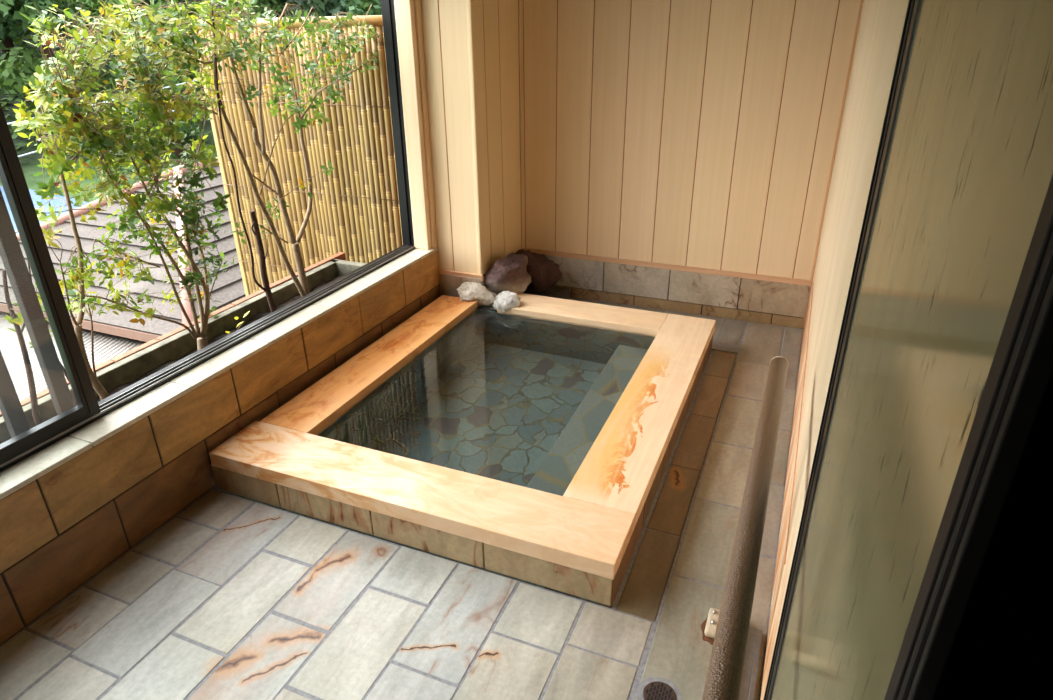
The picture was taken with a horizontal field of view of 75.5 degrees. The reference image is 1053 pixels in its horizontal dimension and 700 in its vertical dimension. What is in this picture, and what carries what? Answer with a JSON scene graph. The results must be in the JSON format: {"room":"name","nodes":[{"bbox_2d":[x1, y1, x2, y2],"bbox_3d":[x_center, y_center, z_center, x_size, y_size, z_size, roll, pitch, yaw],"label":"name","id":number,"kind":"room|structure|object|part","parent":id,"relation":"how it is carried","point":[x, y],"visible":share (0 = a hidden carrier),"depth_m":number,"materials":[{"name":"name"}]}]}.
{"room":"spa","nodes":[
{"label":"spa","id":0,"kind":"room"},
{"bbox_2d":[0,251,440,644],"bbox_3d":[-1.341,0.485,2.172,0.161,0.497,4.092,10,27,20],"label":"wall","id":1,"kind":"structure","parent":0,"point":[60,529],"depth_m":2.23,"materials":[{"name":"tile"}]},
{"bbox_2d":[0,0,414,471],"bbox_3d":[-1.396,-0.454,1.779,0.088,1.529,3.995,10,27,20],"label":"window","id":2,"kind":"structure","parent":1,"relation":"in","point":[88,409],"depth_m":2.07,"materials":[{"name":"black metal"}]},
{"bbox_2d":[0,189,74,437],"bbox_3d":[-1.670,-0.276,1.333,0.030,1.658,1.260,10,27,20],"label":"railing","id":3,"kind":"object","parent":2,"relation":"attached to","point":[11,254],"visible":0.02,"depth_m":1.97,"materials":[{"name":"grey metal"}]},
{"bbox_3d":[-1.553,-0.255,1.394,0.036,1.462,1.034,10,27,20],"label":"sash","id":4,"kind":"part","parent":2,"relation":"part of","materials":[{"name":"black metal"}]},
{"bbox_3d":[-1.376,0.218,2.090,0.044,0.008,3.905,10,27,20],"label":"track rail","id":5,"kind":"part","parent":2,"relation":"part of","materials":[{"name":"metal"}]},
{"bbox_2d":[0,247,437,499],"bbox_3d":[-1.323,0.259,2.051,0.118,0.016,4.085,10,27,20],"label":"window sill","id":6,"kind":"structure","parent":1,"relation":"attached to","point":[24,472],"depth_m":2.31,"materials":[{"name":"stone"}]},
{"bbox_2d":[0,297,803,699],"bbox_3d":[-0.268,0.713,2.130,2.224,0.101,4.862,10,27,20],"label":"floor","id":7,"kind":"structure","parent":0,"point":[232,597],"depth_m":1.95,"materials":[{"name":"tile"}]},
{"bbox_2d":[209,293,715,607],"bbox_3d":[-0.094,0.352,3.029,1.503,0.552,1.850,10,27,20],"label":"bathtub","id":8,"kind":"object","parent":7,"relation":"in","point":[580,543],"visible":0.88,"depth_m":2.30,"materials":[{"name":"wood"}]},
{"bbox_2d":[456,282,496,306],"bbox_3d":[-0.273,-0.314,3.727,0.224,0.118,0.162,-4,26,-7],"label":"rock","id":9,"kind":"object","parent":8,"relation":"on","point":[468,291],"visible":0.82,"depth_m":3.68,"materials":[{"name":"stone"}]},
{"bbox_2d":[315,307,655,495],"bbox_3d":[-0.079,0.349,3.025,1.032,0.480,1.420,10,27,20],"label":"water","id":10,"kind":"object","parent":8,"relation":"in","point":[520,400],"visible":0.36,"depth_m":2.78,"materials":[{"name":"clear liquid"}]},
{"bbox_2d":[493,291,520,311],"bbox_3d":[-0.093,-0.262,3.630,0.138,0.115,0.144,-16,30,-30],"label":"rock","id":11,"kind":"object","parent":8,"relation":"on","point":[505,300],"visible":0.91,"depth_m":3.59,"materials":[{"name":"grey stone"}]},
{"bbox_2d":[483,253,530,294],"bbox_3d":[-0.122,-0.419,3.771,0.263,0.218,0.263,10,27,20],"label":"rock","id":12,"kind":"object","parent":7,"relation":"on","point":[509,273],"visible":0.86,"depth_m":3.70,"materials":[{"name":"brown stone"}]},
{"bbox_2d":[515,249,562,292],"bbox_3d":[0.033,-0.476,4.017,0.270,0.246,0.274,-16,30,-30],"label":"rock","id":13,"kind":"object","parent":7,"relation":"on","point":[544,273],"visible":0.66,"depth_m":3.95,"materials":[{"name":"brown stone"}]},
{"bbox_2d":[523,286,571,299],"bbox_3d":[0.020,-0.292,3.957,0.330,0.128,0.555,10,27,20],"label":"plinth","id":14,"kind":"object","parent":7,"relation":"on","point":[556,292],"visible":0.06,"depth_m":4.07,"materials":[{"name":"grey stone"}]},
{"bbox_2d":[637,677,681,699],"bbox_3d":[0.330,0.862,1.691,0.112,0.009,0.112,10,27,20],"label":"floor drain","id":15,"kind":"object","parent":7,"relation":"on","point":[652,688],"visible":1,"depth_m":1.70,"materials":[{"name":"grey metal"}]},
{"bbox_2d":[420,0,521,274],"bbox_3d":[-0.333,-1.317,3.647,0.425,2.450,0.594,10,27,20],"label":"wall","id":16,"kind":"structure","parent":0,"point":[471,47],"depth_m":3.50,"materials":[{"name":"beige wood"}]},
{"bbox_2d":[394,0,436,249],"bbox_3d":[-0.559,-1.433,3.301,0.102,1.937,0.075,10,27,20],"label":"trim","id":17,"kind":"structure","parent":16,"relation":"attached to","point":[408,17],"depth_m":3.40,"materials":[{"name":"beige wood"}]},
{"bbox_2d":[439,274,485,296],"bbox_3d":[-0.252,-0.399,4.031,0.271,0.263,0.570,10,27,20],"label":"baseboard","id":18,"kind":"structure","parent":16,"relation":"attached to","point":[449,284],"depth_m":3.78,"materials":[{"name":"tile"}]},
{"bbox_2d":[438,248,521,280],"bbox_3d":[-0.255,-0.523,3.971,0.273,0.038,0.574,10,27,20],"label":"trim","id":19,"kind":"structure","parent":16,"relation":"attached to","point":[441,271],"depth_m":3.73,"materials":[{"name":"brown wood"}]},
{"bbox_2d":[519,0,862,328],"bbox_3d":[0.634,-1.306,3.605,2.324,2.450,0.132,10,27,20],"label":"wall","id":20,"kind":"structure","parent":0,"point":[691,133],"depth_m":3.54,"materials":[{"name":"beige wood"}]},
{"bbox_2d":[522,248,811,285],"bbox_3d":[0.741,-0.483,3.883,1.662,0.030,0.016,10,27,20],"label":"trim","id":21,"kind":"structure","parent":20,"relation":"attached to","point":[538,251],"depth_m":3.84,"materials":[{"name":"brown wood"}]},
{"bbox_2d":[545,255,810,328],"bbox_3d":[0.744,-0.357,3.950,1.663,0.257,0.024,10,27,20],"label":"baseboard","id":22,"kind":"structure","parent":20,"relation":"attached to","point":[752,300],"depth_m":3.87,"materials":[{"name":"tile"}]},
{"bbox_2d":[760,0,908,699],"bbox_3d":[1.032,-0.633,2.135,0.050,2.400,2.612,10,27,20],"label":"wall","id":23,"kind":"structure","parent":0,"point":[881,23],"depth_m":1.61,"materials":[{"name":"beige wood"}]},
{"bbox_2d":[701,356,788,699],"bbox_3d":[0.196,0.795,0.962,0.123,0.759,2.210,10,27,20],"label":"handrail","id":24,"kind":"object","parent":23,"relation":"attached to","point":[726,629],"visible":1,"depth_m":1.09,"materials":[{"name":"plastic"}]},
{"bbox_3d":[0.552,0.761,1.870,0.110,0.024,0.098,10,27,20],"label":"plate","id":25,"kind":"part","parent":24,"relation":"part of","materials":[{"name":"beige metal"}]},
{"bbox_2d":[784,282,813,563],"bbox_3d":[0.995,0.075,2.428,0.005,0.035,2.040,10,27,20],"label":"trim","id":26,"kind":"structure","parent":23,"relation":"attached to","point":[813,282],"depth_m":1.96,"materials":[{"name":"brown wood"}]},
{"bbox_2d":[738,0,1052,699],"bbox_3d":[0.179,0.210,0.340,0.105,2.350,2.434,10,27,20],"label":"door","id":27,"kind":"structure","parent":23,"relation":"in","point":[942,372],"depth_m":0.46,"materials":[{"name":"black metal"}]},
{"bbox_3d":[0.131,0.285,0.184,0.062,2.350,2.078,10,27,20],"label":"frame","id":28,"kind":"part","parent":27,"relation":"part of","materials":[{"name":"beige wood"}]},
{"bbox_3d":[0.355,0.131,0.717,0.029,2.138,0.799,10,27,20],"label":"sash frame","id":29,"kind":"part","parent":27,"relation":"part of","materials":[{"name":"black metal"}]},
{"bbox_2d":[933,375,1052,699],"bbox_3d":[0.771,0.341,0.110,1.210,2.400,3.600,10,27,20],"label":"wall","id":30,"kind":"structure","parent":0,"point":[1002,649],"depth_m":1.90,"materials":[{"name":"black"}]},
{"label":"outside","id":31,"kind":"structure","parent":0,"visible":0},
{"bbox_2d":[190,15,402,295],"bbox_3d":[-1.206,-0.808,4.098,1.526,2.161,0.063,10,27,20],"label":"bamboo fence","id":32,"kind":"object","parent":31,"point":[355,211],"visible":0.45,"depth_m":3.95,"materials":[{"name":"beige wood"}]},
{"bbox_3d":[-1.220,-1.753,3.640,1.520,0.061,0.051,10,27,20],"label":"rail","id":33,"kind":"part","parent":32,"relation":"part of","materials":[{"name":"brown wood"}]},
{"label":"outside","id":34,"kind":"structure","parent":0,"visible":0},
{"bbox_2d":[0,0,317,201],"bbox_3d":[-17.958,-12.052,18.857,45.000,17.319,56.000,10,27,20],"label":"hillside","id":35,"kind":"structure","parent":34,"point":[29,163],"depth_m":13.40,"materials":[{"name":"green plant"}]},
{"bbox_2d":[1,26,72,58],"bbox_3d":[-11.803,-8.604,14.841,2.367,4.624,2.545,10,27,20],"label":"tree","id":36,"kind":"object","parent":35,"relation":"on","point":[8,43],"visible":0.02,"depth_m":15.43,"materials":[{"name":"green plant"}]},
{"bbox_3d":[-11.806,-8.837,14.729,2.367,4.107,2.545,10,27,20],"label":"crown","id":37,"kind":"part","parent":36,"relation":"part of","materials":[{"name":"green plant"}]},
{"bbox_2d":[0,186,89,233],"bbox_3d":[-8.241,-1.615,11.046,2.602,1.740,1.553,6,27,14],"label":"shed","id":38,"kind":"object","parent":35,"relation":"on","point":[55,202],"visible":0.15,"depth_m":11.07,"materials":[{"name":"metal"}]},
{"bbox_2d":[0,0,120,136],"bbox_3d":[-9.172,-6.187,12.746,2.338,4.582,2.185,10,27,20],"label":"tree","id":39,"kind":"object","parent":35,"relation":"on","point":[13,24],"visible":0.49,"depth_m":12.45,"materials":[{"name":"green plant"}]},
{"bbox_2d":[0,311,146,400],"bbox_3d":[-4.676,1.405,6.806,4.200,2.694,2.201,10,27,20],"label":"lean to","id":40,"kind":"object","parent":35,"relation":"on","point":[106,346],"visible":0.02,"depth_m":6.83,"materials":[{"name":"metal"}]},
{"bbox_2d":[60,0,122,58],"bbox_3d":[-9.323,-8.583,14.513,2.300,5.444,2.773,10,27,20],"label":"tree","id":41,"kind":"object","parent":35,"relation":"on","point":[93,6],"visible":0.12,"depth_m":14.68,"materials":[{"name":"green plant"}]},
{"bbox_2d":[0,157,245,341],"bbox_3d":[-3.657,-1.210,11.011,4.398,4.150,8.161,10,27,20],"label":"roof","id":42,"kind":"structure","parent":35,"relation":"on","point":[228,288],"depth_m":7.48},
{"bbox_2d":[112,0,203,164],"bbox_3d":[-6.929,-5.292,12.832,1.764,3.799,1.936,10,27,20],"label":"tree","id":43,"kind":"object","parent":35,"relation":"on","point":[175,80],"visible":0.14,"depth_m":12.45,"materials":[{"name":"green plant"}]},
{"bbox_2d":[164,0,215,86],"bbox_3d":[-7.170,-7.178,14.698,2.179,3.983,1.845,-10,27,-18],"label":"tree","id":44,"kind":"object","parent":35,"relation":"on","point":[193,10],"visible":0.04,"depth_m":14.65,"materials":[{"name":"green plant"}]},
{"bbox_2d":[232,0,292,18],"bbox_3d":[-7.035,-9.737,17.540,2.001,4.341,2.146,10,27,20],"label":"tree","id":45,"kind":"object","parent":35,"relation":"on","point":[278,7],"visible":0.25,"depth_m":17.50,"materials":[{"name":"green plant"}]},
{"bbox_2d":[301,0,367,16],"bbox_3d":[-4.714,-9.055,17.124,2.082,4.776,2.544,1,26,3],"label":"tree","id":46,"kind":"object","parent":35,"relation":"on","point":[325,8],"visible":0.2,"depth_m":16.63,"materials":[{"name":"green plant"}]},
{"bbox_2d":[343,0,381,15],"bbox_3d":[-3.143,-7.228,15.215,1.839,4.568,2.405,10,27,20],"label":"tree","id":47,"kind":"object","parent":35,"relation":"on","point":[360,7],"visible":0.09,"depth_m":14.52,"materials":[{"name":"green plant"}]},
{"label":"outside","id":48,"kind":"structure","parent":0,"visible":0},
{"bbox_2d":[20,397,35,428],"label":"planter","id":49,"kind":"object","parent":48,"point":[26,403],"depth_m":2.32,"materials":[{"name":"concrete"}]},
{"bbox_2d":[37,389,56,421],"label":"planter","id":50,"kind":"object","parent":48,"point":[47,411],"depth_m":2.37,"materials":[{"name":"concrete"}]},
{"bbox_2d":[92,318,199,396],"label":"planter","id":51,"kind":"object","parent":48,"point":[138,362],"depth_m":2.71,"materials":[{"name":"concrete"}]},
{"bbox_2d":[206,289,269,340],"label":"planter","id":52,"kind":"object","parent":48,"point":[256,302],"depth_m":3.12,"materials":[{"name":"concrete"}]},
{"bbox_2d":[96,275,343,401],"bbox_3d":[-1.610,0.407,2.217,0.268,0.185,3.625,10,27,20],"label":"soil","id":53,"kind":"object","parent":52,"relation":"in","point":[258,315],"visible":0.02,"depth_m":3.00,"materials":[{"name":"brown soil"}]},
{"bbox_2d":[2,260,69,425],"bbox_3d":[-1.613,-0.013,2.263,0.167,0.622,0.462,-18,31,-32],"label":"shrub","id":54,"kind":"object","parent":53,"relation":"on","point":[13,319],"visible":0.39,"depth_m":2.17,"materials":[{"name":"green plant"}]},
{"bbox_2d":[12,0,133,399],"bbox_3d":[-1.467,-0.479,2.396,0.472,1.344,0.762,10,27,20],"label":"shrub","id":55,"kind":"object","parent":53,"relation":"on","point":[57,160],"visible":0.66,"depth_m":2.20,"materials":[{"name":"green plant"}]},
{"bbox_2d":[23,10,232,349],"bbox_3d":[-1.390,-0.533,2.562,0.468,1.297,1.318,5,26,12],"label":"shrub","id":56,"kind":"object","parent":53,"relation":"on","point":[145,150],"visible":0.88,"depth_m":2.45,"materials":[{"name":"green plant"}]},
{"bbox_2d":[225,311,249,333],"bbox_3d":[-1.288,-0.110,3.033,0.032,0.101,0.158,7,27,16],"label":"seedling","id":57,"kind":"object","parent":53,"relation":"on","point":[236,318],"visible":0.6,"depth_m":3.04,"materials":[{"name":"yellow plant"}]},
{"bbox_2d":[108,0,378,296],"bbox_3d":[-1.111,-0.856,3.154,0.472,1.429,1.722,10,27,20],"label":"shrub","id":58,"kind":"object","parent":53,"relation":"on","point":[173,33],"visible":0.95,"depth_m":2.78,"materials":[{"name":"green plant"}]},
{"bbox_2d":[211,10,276,312],"bbox_3d":[-1.192,-0.700,2.878,0.055,1.322,0.146,10,27,20],"label":"trunk","id":59,"kind":"object","parent":53,"relation":"on","point":[256,231],"visible":0.91,"depth_m":2.99,"materials":[{"name":"brown plant"}]},
{"bbox_2d":[270,272,299,305],"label":"planter","id":60,"kind":"object","parent":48,"point":[282,290],"depth_m":3.39,"materials":[{"name":"concrete"}]},
{"bbox_2d":[305,252,366,291],"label":"planter","id":61,"kind":"object","parent":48,"point":[327,269],"depth_m":3.67,"materials":[{"name":"concrete"}]},
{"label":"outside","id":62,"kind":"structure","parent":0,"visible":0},
{"bbox_2d":[7,80,197,124],"bbox_3d":[-6.321,-3.917,9.930,16.383,2.539,0.019,-24,34,-39],"label":"cable","id":63,"kind":"object","parent":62,"point":[196,80],"visible":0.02,"depth_m":10.59,"materials":[{"name":"white"}]},
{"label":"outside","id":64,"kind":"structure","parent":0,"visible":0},
{"bbox_2d":[18,101,206,156],"bbox_3d":[-6.098,-3.671,10.187,0.019,3.169,16.288,22,34,39],"label":"cable","id":65,"kind":"object","parent":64,"point":[206,101],"visible":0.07,"depth_m":9.57,"materials":[{"name":"white"}]}
]}

